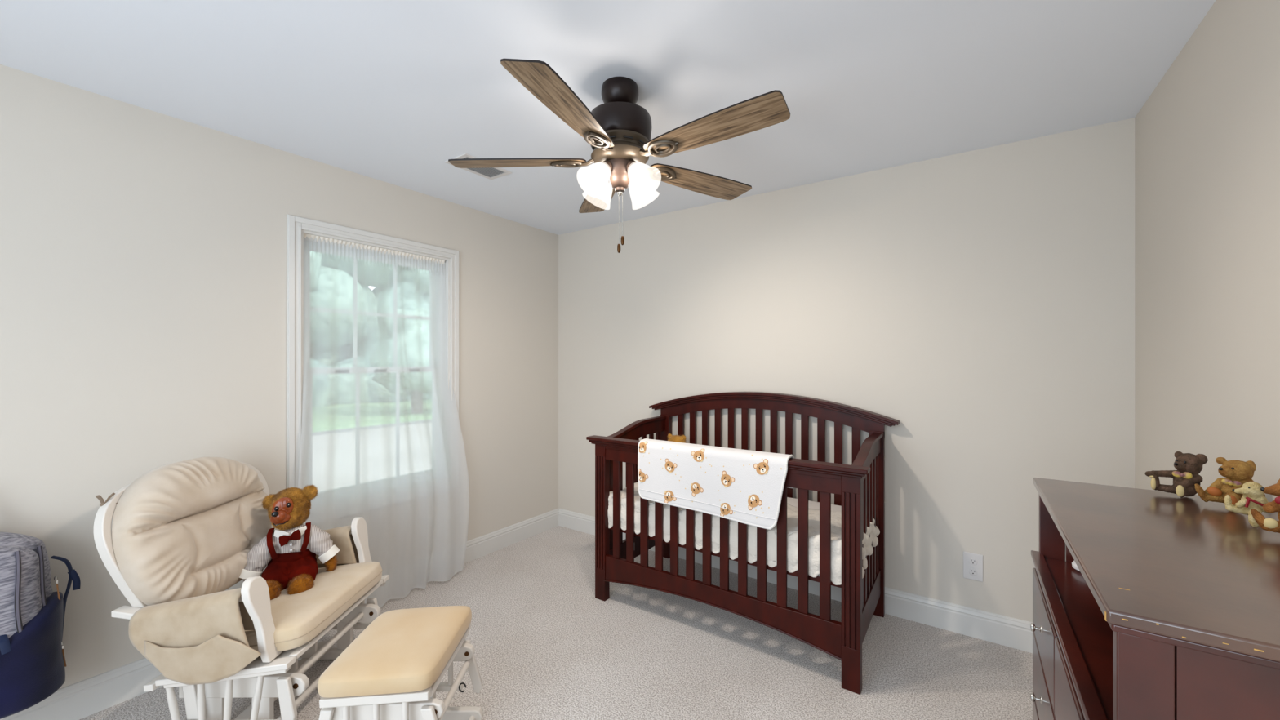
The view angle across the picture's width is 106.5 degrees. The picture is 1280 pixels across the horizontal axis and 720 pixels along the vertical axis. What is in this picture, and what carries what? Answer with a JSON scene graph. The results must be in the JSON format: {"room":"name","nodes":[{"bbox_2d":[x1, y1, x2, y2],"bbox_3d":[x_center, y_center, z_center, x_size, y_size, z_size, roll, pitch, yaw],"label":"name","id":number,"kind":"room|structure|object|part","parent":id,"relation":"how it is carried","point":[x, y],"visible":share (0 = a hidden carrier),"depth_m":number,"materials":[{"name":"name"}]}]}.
{"room":"bedroom","nodes":[
{"label":"bedroom","id":0,"kind":"room"},
{"bbox_2d":[0,64,558,689],"bbox_3d":[-1.960,0.167,2.287,0.140,2.440,4.580,0,0,34],"label":"wall","id":1,"kind":"structure","parent":0,"point":[143,251],"depth_m":2.05,"materials":[{"name":"beige paint"}]},
{"bbox_2d":[0,508,559,719],"bbox_3d":[-1.897,1.317,2.243,0.015,0.140,4.300,0,0,34],"label":"baseboard","id":2,"kind":"structure","parent":1,"relation":"attached to","point":[82,699],"depth_m":1.93,"materials":[{"name":"white wood"}]},
{"bbox_2d":[286,213,458,488],"bbox_3d":[-1.555,0.064,2.853,0.148,1.600,0.986,0,0,34],"label":"window","id":3,"kind":"structure","parent":1,"relation":"in","point":[295,224],"depth_m":2.47,"materials":[{"name":"white wood"}]},
{"bbox_2d":[304,236,445,263],"bbox_3d":[-1.538,-0.645,2.842,0.010,0.010,0.836,0,0,34],"label":"curtain rod","id":4,"kind":"object","parent":3,"relation":"attached to","point":[304,237],"visible":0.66,"depth_m":2.79,"materials":[{"name":"white metal"}]},
{"bbox_2d":[297,233,469,608],"bbox_3d":[-1.452,0.356,2.759,0.242,2.038,1.050,0,0,34],"label":"sheer curtain","id":5,"kind":"object","parent":4,"relation":"hanging from","point":[382,442],"visible":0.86,"depth_m":2.79,"materials":[{"name":"white fabric"}]},
{"bbox_2d":[79,525,1033,719],"bbox_3d":[-0.484,1.437,1.274,3.720,0.100,4.580,0,0,34],"label":"floor","id":6,"kind":"structure","parent":0,"point":[546,648],"depth_m":2.22,"materials":[{"name":"carpet"}]},
{"bbox_2d":[0,532,80,719],"bbox_3d":[-2.162,0.838,1.589,0.286,0.677,0.406,0,0,34],"label":"storage basket","id":7,"kind":"object","parent":6,"relation":"on","point":[33,614],"visible":1,"depth_m":1.60,"materials":[{"name":"blue fabric"}]},
{"bbox_2d":[93,456,389,719],"bbox_3d":[-1.555,0.895,1.958,0.730,0.984,0.759,0,0,-1],"label":"glider chair","id":8,"kind":"object","parent":6,"relation":"on","point":[182,535],"visible":0.91,"depth_m":1.71,"materials":[{"name":"fabric"}]},
{"bbox_3d":[-1.670,1.113,1.967,0.034,0.025,0.700,0,0,-1],"label":"cross rail","id":9,"kind":"part","parent":8,"relation":"part of","materials":[{"name":"beige paint"}]},
{"bbox_3d":[-1.828,0.678,1.966,0.182,0.465,0.716,0,0,-1],"label":"frame","id":10,"kind":"part","parent":8,"relation":"part of","materials":[{"name":"beige paint"}]},
{"bbox_3d":[-1.579,1.206,1.686,0.064,0.161,0.020,0,0,-1],"label":"swing arm","id":11,"kind":"part","parent":8,"relation":"part of","materials":[{"name":"beige paint"}]},
{"bbox_2d":[111,456,271,605],"bbox_3d":[-1.775,0.678,1.934,0.249,0.551,0.618,0,0,-1],"label":"cushion","id":12,"kind":"object","parent":8,"relation":"on","point":[188,528],"depth_m":1.80,"materials":[{"name":"beige fabric"}]},
{"bbox_3d":[-1.532,1.272,1.724,0.064,0.130,0.024,0,0,-1],"label":"post","id":13,"kind":"part","parent":8,"relation":"part of","materials":[{"name":"beige paint"}]},
{"bbox_3d":[-1.462,1.269,1.654,0.400,0.022,0.035,0,0,-1],"label":"rail","id":14,"kind":"part","parent":8,"relation":"part of","materials":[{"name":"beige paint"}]},
{"bbox_3d":[-1.317,0.898,1.660,0.088,0.288,0.090,0,0,-1],"label":"arm post","id":15,"kind":"part","parent":8,"relation":"part of","materials":[{"name":"beige paint"}]},
{"bbox_3d":[-1.362,1.272,1.725,0.064,0.130,0.024,0,0,-1],"label":"post","id":16,"kind":"part","parent":8,"relation":"part of","materials":[{"name":"beige paint"}]},
{"bbox_3d":[-1.433,1.083,1.970,0.448,0.090,0.682,0,0,-1],"label":"seat frame","id":17,"kind":"part","parent":8,"relation":"part of","materials":[{"name":"beige paint"}]},
{"bbox_3d":[-1.249,1.206,1.690,0.064,0.161,0.020,0,0,-1],"label":"swing arm","id":18,"kind":"part","parent":8,"relation":"part of","materials":[{"name":"beige paint"}]},
{"bbox_2d":[239,484,339,599],"bbox_3d":[-1.520,0.778,2.046,0.346,0.435,0.335,0,0,7],"label":"teddy bear","id":19,"kind":"object","parent":8,"relation":"on","point":[289,552],"visible":0.88,"depth_m":2.06},
{"bbox_2d":[244,561,382,651],"bbox_3d":[-1.463,1.013,1.969,0.543,0.152,0.592,0,0,-1],"label":"seat cushion","id":20,"kind":"object","parent":8,"relation":"on","point":[300,620],"depth_m":1.87,"materials":[{"name":"fabric"}]},
{"bbox_3d":[-1.367,1.272,2.215,0.064,0.130,0.024,0,0,-1],"label":"post","id":21,"kind":"part","parent":8,"relation":"part of","materials":[{"name":"beige paint"}]},
{"bbox_3d":[-1.468,1.269,2.284,0.400,0.022,0.035,0,0,-1],"label":"rail","id":22,"kind":"part","parent":8,"relation":"part of","materials":[{"name":"beige paint"}]},
{"bbox_3d":[-1.323,0.898,2.283,0.088,0.288,0.088,0,0,-1],"label":"arm post","id":23,"kind":"part","parent":8,"relation":"part of","materials":[{"name":"beige paint"}]},
{"bbox_3d":[-1.255,1.206,2.253,0.064,0.161,0.020,0,0,-1],"label":"swing arm","id":24,"kind":"part","parent":8,"relation":"part of","materials":[{"name":"beige paint"}]},
{"bbox_2d":[317,605,483,719],"bbox_3d":[-0.816,1.165,1.664,0.441,0.443,0.431,0,0,-2],"label":"ottoman","id":25,"kind":"object","parent":6,"relation":"on","point":[395,668],"visible":1,"depth_m":1.53,"materials":[{"name":"beige fabric"}]},
{"bbox_3d":[-0.993,1.187,1.486,0.075,0.199,0.018,0,0,-2],"label":"swing arm","id":26,"kind":"part","parent":25,"relation":"part of","materials":[{"name":"beige paint"}]},
{"bbox_3d":[-0.821,1.043,1.667,0.333,0.043,0.410,0,0,-2],"label":"seat frame","id":27,"kind":"part","parent":25,"relation":"part of","materials":[{"name":"beige paint"}]},
{"bbox_3d":[-0.642,1.187,1.496,0.085,0.199,0.018,0,0,-2],"label":"swing arm","id":28,"kind":"part","parent":25,"relation":"part of","materials":[{"name":"beige paint"}]},
{"bbox_3d":[-0.821,1.223,1.817,0.080,0.212,0.022,0,0,-2],"label":"post","id":29,"kind":"part","parent":25,"relation":"part of","materials":[{"name":"beige paint"}]},
{"bbox_3d":[-0.826,1.272,1.857,0.270,0.022,0.026,0,0,-2],"label":"rail","id":30,"kind":"part","parent":25,"relation":"part of","materials":[{"name":"beige paint"}]},
{"bbox_3d":[-0.651,1.187,1.847,0.085,0.199,0.018,0,0,-2],"label":"swing arm","id":31,"kind":"part","parent":25,"relation":"part of","materials":[{"name":"beige paint"}]},
{"bbox_2d":[586,391,899,694],"bbox_3d":[0.532,0.794,2.691,1.565,1.185,0.790,0,0,34],"label":"crib","id":32,"kind":"object","parent":6,"relation":"on","point":[859,487],"visible":0.83,"depth_m":2.45,"materials":[{"name":"brown wood"}]},
{"bbox_3d":[-0.220,0.934,2.781,0.072,0.905,0.045,0,0,34],"label":"leg","id":33,"kind":"part","parent":32,"relation":"part of","materials":[{"name":"brown wood"}]},
{"bbox_3d":[-0.024,1.194,3.080,0.025,0.137,0.670,0,0,34],"label":"rail","id":34,"kind":"part","parent":32,"relation":"part of","materials":[{"name":"brown wood"}]},
{"bbox_3d":[-0.024,0.478,3.080,0.045,0.171,0.670,0,0,34],"label":"rail","id":35,"kind":"part","parent":32,"relation":"part of","materials":[{"name":"brown wood"}]},
{"bbox_3d":[0.183,0.887,3.369,0.072,1.000,0.040,0,0,34],"label":"leg","id":36,"kind":"part","parent":32,"relation":"part of","materials":[{"name":"brown wood"}]},
{"bbox_2d":[637,438,794,529],"bbox_3d":[0.348,0.598,2.381,0.806,0.336,0.123,0,0,34],"label":"blanket","id":37,"kind":"object","parent":32,"relation":"on","point":[746,486],"visible":0.98,"depth_m":2.31,"materials":[{"name":"white fabric"}]},
{"bbox_3d":[0.335,0.531,2.396,1.278,0.082,0.034,0,0,34],"label":"rail","id":38,"kind":"part","parent":32,"relation":"part of","materials":[{"name":"brown wood"}]},
{"bbox_3d":[0.335,1.198,2.396,1.278,0.147,0.027,0,0,34],"label":"rail","id":39,"kind":"part","parent":32,"relation":"part of","materials":[{"name":"brown wood"}]},
{"bbox_3d":[0.326,0.469,2.398,1.505,0.041,0.074,0,0,34],"label":"cap rail","id":40,"kind":"part","parent":32,"relation":"part of","materials":[{"name":"brown wood"}]},
{"bbox_2d":[786,497,841,511],"bbox_3d":[0.537,0.882,2.690,1.327,0.141,0.660,0,0,34],"label":"mattress","id":41,"kind":"object","parent":32,"relation":"in","point":[792,501],"visible":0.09,"depth_m":2.68,"materials":[{"name":"white fabric"}]},
{"bbox_2d":[607,481,879,585],"bbox_3d":[0.529,0.873,2.646,1.379,0.211,0.614,0,0,34],"label":"bumper cover","id":42,"kind":"object","parent":41,"relation":"on","point":[792,511],"visible":0.48,"depth_m":2.32,"materials":[{"name":"beige fabric"}]},
{"bbox_2d":[667,433,686,443],"bbox_3d":[0.211,0.625,3.061,0.235,0.305,0.220,0,0,34],"label":"teddy bear","id":43,"kind":"object","parent":42,"relation":"on","point":[671,437],"visible":0.09,"depth_m":3.05},
{"bbox_3d":[0.895,0.934,2.017,0.074,0.905,0.045,0,0,34],"label":"leg","id":44,"kind":"part","parent":32,"relation":"part of","materials":[{"name":"brown wood"}]},
{"bbox_3d":[1.101,0.478,2.309,0.045,0.171,0.670,0,0,34],"label":"rail","id":45,"kind":"part","parent":32,"relation":"part of","materials":[{"name":"brown wood"}]},
{"bbox_3d":[1.101,1.194,2.309,0.025,0.137,0.670,0,0,34],"label":"rail","id":46,"kind":"part","parent":32,"relation":"part of","materials":[{"name":"brown wood"}]},
{"bbox_3d":[1.293,0.887,2.608,0.072,1.000,0.040,0,0,34],"label":"leg","id":47,"kind":"part","parent":32,"relation":"part of","materials":[{"name":"brown wood"}]},
{"bbox_2d":[1030,477,1279,719],"bbox_3d":[1.076,0.867,0.924,0.462,1.040,0.913,0,0,34],"label":"dresser","id":48,"kind":"object","parent":6,"relation":"on","point":[1171,611],"visible":0.96,"depth_m":0.80,"materials":[{"name":"brown wood"}]},
{"bbox_3d":[1.030,1.047,1.212,0.016,0.170,0.417,0,0,34],"label":"drawer","id":49,"kind":"part","parent":48,"relation":"part of","materials":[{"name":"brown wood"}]},
{"bbox_3d":[1.015,0.867,1.223,0.022,0.021,0.021,0,0,34],"label":"knob","id":50,"kind":"part","parent":48,"relation":"part of","materials":[{"name":"silver metal"}]},
{"bbox_3d":[1.015,0.687,1.223,0.022,0.021,0.021,0,0,34],"label":"knob","id":51,"kind":"part","parent":48,"relation":"part of","materials":[{"name":"silver metal"}]},
{"bbox_3d":[1.030,0.867,1.212,0.016,0.170,0.417,0,0,34],"label":"drawer","id":52,"kind":"part","parent":48,"relation":"part of","materials":[{"name":"brown wood"}]},
{"bbox_3d":[1.030,0.687,1.212,0.016,0.170,0.417,0,0,34],"label":"drawer","id":53,"kind":"part","parent":48,"relation":"part of","materials":[{"name":"brown wood"}]},
{"bbox_3d":[1.337,0.883,1.271,0.424,1.008,0.022,0,0,34],"label":"frame","id":54,"kind":"part","parent":48,"relation":"part of","materials":[{"name":"brown wood"}]},
{"bbox_3d":[0.921,0.582,1.046,0.028,0.041,0.868,0,0,34],"label":"shelf moulding","id":55,"kind":"part","parent":48,"relation":"part of","materials":[{"name":"brown wood"}]},
{"bbox_3d":[1.335,0.813,1.270,0.306,0.868,0.020,0,0,34],"label":"panel","id":56,"kind":"part","parent":48,"relation":"part of","materials":[{"name":"brown wood"}]},
{"bbox_3d":[0.791,0.687,0.864,0.016,0.170,0.417,0,0,34],"label":"drawer","id":57,"kind":"part","parent":48,"relation":"part of","materials":[{"name":"brown wood"}]},
{"bbox_2d":[1071,560,1080,572],"bbox_3d":[1.201,0.554,1.283,0.062,0.029,0.062,0,0,34],"label":"dish","id":58,"kind":"object","parent":48,"relation":"on","point":[1074,566],"visible":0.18,"depth_m":1.29,"materials":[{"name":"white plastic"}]},
{"bbox_2d":[1044,557,1112,719],"bbox_3d":[1.091,0.578,0.914,0.402,0.018,0.844,0,0,34],"label":"open shelf","id":59,"kind":"object","parent":48,"relation":"attached to","point":[1090,636],"depth_m":1.01,"materials":[{"name":"brown wood"}]},
{"bbox_3d":[0.847,0.883,0.556,0.424,1.008,0.022,0,0,34],"label":"frame","id":60,"kind":"part","parent":48,"relation":"part of","materials":[{"name":"brown wood"}]},
{"bbox_2d":[1145,451,1208,497],"bbox_3d":[1.365,0.290,1.211,0.104,0.112,0.062,0,0,25],"label":"bear figurine","id":61,"kind":"object","parent":48,"relation":"on","point":[1188,465],"visible":0.98,"depth_m":1.20,"materials":[{"name":"brown plastic"}]},
{"bbox_3d":[1.090,0.373,0.915,0.430,0.012,0.900,0,0,34],"label":"moulding","id":62,"kind":"part","parent":48,"relation":"part of","materials":[{"name":"brown wood"}]},
{"bbox_3d":[0.847,0.813,0.558,0.306,0.868,0.020,0,0,34],"label":"panel","id":63,"kind":"part","parent":48,"relation":"part of","materials":[{"name":"brown wood"}]},
{"bbox_2d":[1194,457,1265,504],"bbox_3d":[1.378,0.289,1.117,0.096,0.115,0.064,0,0,11],"label":"bear figurine","id":64,"kind":"object","parent":48,"relation":"on","point":[1237,473],"visible":0.77,"depth_m":1.11,"materials":[{"name":"beige plastic"}]},
{"bbox_2d":[1224,481,1268,527],"bbox_3d":[1.279,0.301,1.006,0.048,0.091,0.052,0,0,-12],"label":"dog figurine","id":65,"kind":"object","parent":48,"relation":"on","point":[1253,497],"visible":0.77,"depth_m":1.00,"materials":[{"name":"beige plastic"}]},
{"bbox_2d":[1250,478,1279,533],"bbox_3d":[1.256,0.278,0.925,0.064,0.136,0.081,0,0,-25],"label":"bear figurine","id":66,"kind":"object","parent":48,"relation":"on","point":[1267,524],"visible":1,"depth_m":0.93,"materials":[{"name":"plastic"}]},
{"bbox_2d":[0,0,1215,235],"bbox_3d":[-0.484,-1.103,1.274,3.720,0.100,4.580,0,0,34],"label":"ceiling","id":67,"kind":"structure","parent":0,"point":[391,91],"depth_m":1.76,"materials":[{"name":"white paint"}]},
{"bbox_2d":[444,153,511,179],"bbox_3d":[-0.876,-1.049,2.604,0.180,0.008,0.300,0,0,34],"label":"ceiling vent","id":68,"kind":"object","parent":67,"relation":"in","point":[491,173],"visible":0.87,"depth_m":2.65,"materials":[{"name":"white plastic"}]},
{"bbox_2d":[448,58,790,253],"bbox_3d":[-0.059,-0.733,1.809,1.251,0.641,1.279,0,0,34],"label":"ceiling fan","id":69,"kind":"object","parent":67,"relation":"hanging from","point":[618,131],"visible":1,"depth_m":1.73,"materials":[{"name":"brown wood"}]},
{"bbox_3d":[-0.474,-0.768,1.858,0.533,0.006,0.140,0,11,2],"label":"blade","id":70,"kind":"part","parent":69,"relation":"part of","materials":[{"name":"brown wood"}]},
{"bbox_3d":[-0.215,-0.768,1.469,0.140,0.006,0.533,12,4,20],"label":"blade","id":71,"kind":"part","parent":69,"relation":"part of","materials":[{"name":"brown wood"}]},
{"bbox_3d":[-0.184,-0.768,2.224,0.140,0.006,0.533,-11,3,-15],"label":"blade","id":72,"kind":"part","parent":69,"relation":"part of","materials":[{"name":"brown wood"}]},
{"bbox_3d":[-0.121,-0.721,1.887,0.069,0.050,0.048,0,0,34],"label":"lamp arm","id":73,"kind":"part","parent":69,"relation":"part of","materials":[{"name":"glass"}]},
{"bbox_3d":[-0.123,-0.721,1.798,0.048,0.050,0.069,0,0,34],"label":"lamp arm","id":74,"kind":"part","parent":69,"relation":"part of","materials":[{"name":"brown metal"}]},
{"bbox_3d":[-0.081,-0.430,1.841,0.014,0.036,0.013,0,0,34],"label":"pull knob","id":75,"kind":"part","parent":69,"relation":"part of","materials":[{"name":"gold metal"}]},
{"bbox_3d":[-0.081,-0.543,1.841,0.003,0.193,0.003,0,0,4],"label":"pull chain","id":76,"kind":"part","parent":69,"relation":"part of","materials":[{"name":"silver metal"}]},
{"bbox_3d":[-0.067,-0.558,1.841,0.003,0.163,0.003,0,0,34],"label":"pull chain","id":77,"kind":"part","parent":69,"relation":"part of","materials":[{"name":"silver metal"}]},
{"bbox_3d":[-0.067,-0.460,1.841,0.014,0.036,0.013,0,0,34],"label":"pull knob","id":78,"kind":"part","parent":69,"relation":"part of","materials":[{"name":"brown wood"}]},
{"bbox_3d":[-0.034,-0.721,1.795,0.069,0.050,0.048,0,0,34],"label":"lamp arm","id":79,"kind":"part","parent":69,"relation":"part of","materials":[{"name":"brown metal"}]},
{"bbox_3d":[-0.031,-0.721,1.885,0.048,0.050,0.069,0,0,34],"label":"lamp arm","id":80,"kind":"part","parent":69,"relation":"part of","materials":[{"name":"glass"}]},
{"bbox_3d":[0.254,-0.768,2.062,0.533,0.006,0.140,0,-11,-34],"label":"blade","id":81,"kind":"part","parent":69,"relation":"part of","materials":[{"name":"brown wood"}]},
{"bbox_3d":[0.235,-0.768,1.595,0.533,0.006,0.140,0,-11,38],"label":"blade","id":82,"kind":"part","parent":69,"relation":"part of","materials":[{"name":"brown wood"}]},
{"bbox_2d":[558,117,1134,622],"bbox_3d":[0.771,0.167,3.105,3.440,2.440,0.140,0,0,34],"label":"wall","id":83,"kind":"structure","parent":0,"point":[980,302],"depth_m":2.53,"materials":[{"name":"beige paint"}]},
{"bbox_2d":[558,508,1032,653],"bbox_3d":[0.727,1.317,3.041,3.410,0.140,0.015,0,0,34],"label":"baseboard","id":84,"kind":"structure","parent":83,"relation":"attached to","point":[1014,633],"depth_m":2.49,"materials":[{"name":"white wood"}]},
{"bbox_2d":[963,551,982,582],"bbox_3d":[1.672,1.037,2.397,0.082,0.134,0.010,0,0,34],"label":"wall outlet","id":85,"kind":"object","parent":83,"relation":"attached to","point":[972,562],"visible":1,"depth_m":2.40,"materials":[{"name":"white plastic"}]},
{"bbox_2d":[968,568,977,575],"bbox_3d":[1.670,1.063,2.395,0.035,0.029,0.004,0,0,34],"label":"receptacle","id":86,"kind":"object","parent":85,"relation":"attached to","point":[972,571],"depth_m":2.39,"materials":[{"name":"white plastic"}]},
{"bbox_2d":[968,558,977,564],"bbox_3d":[1.670,1.011,2.395,0.035,0.029,0.004,0,0,34],"label":"receptacle","id":87,"kind":"object","parent":85,"relation":"attached to","point":[971,561],"depth_m":2.39,"materials":[{"name":"white plastic"}]},
{"bbox_2d":[1134,0,1279,502],"bbox_3d":[1.032,0.167,0.320,0.140,2.440,4.440,0,0,34],"label":"wall","id":88,"kind":"structure","parent":0,"point":[1207,135],"depth_m":1.42,"materials":[{"name":"beige paint"}]}
]}

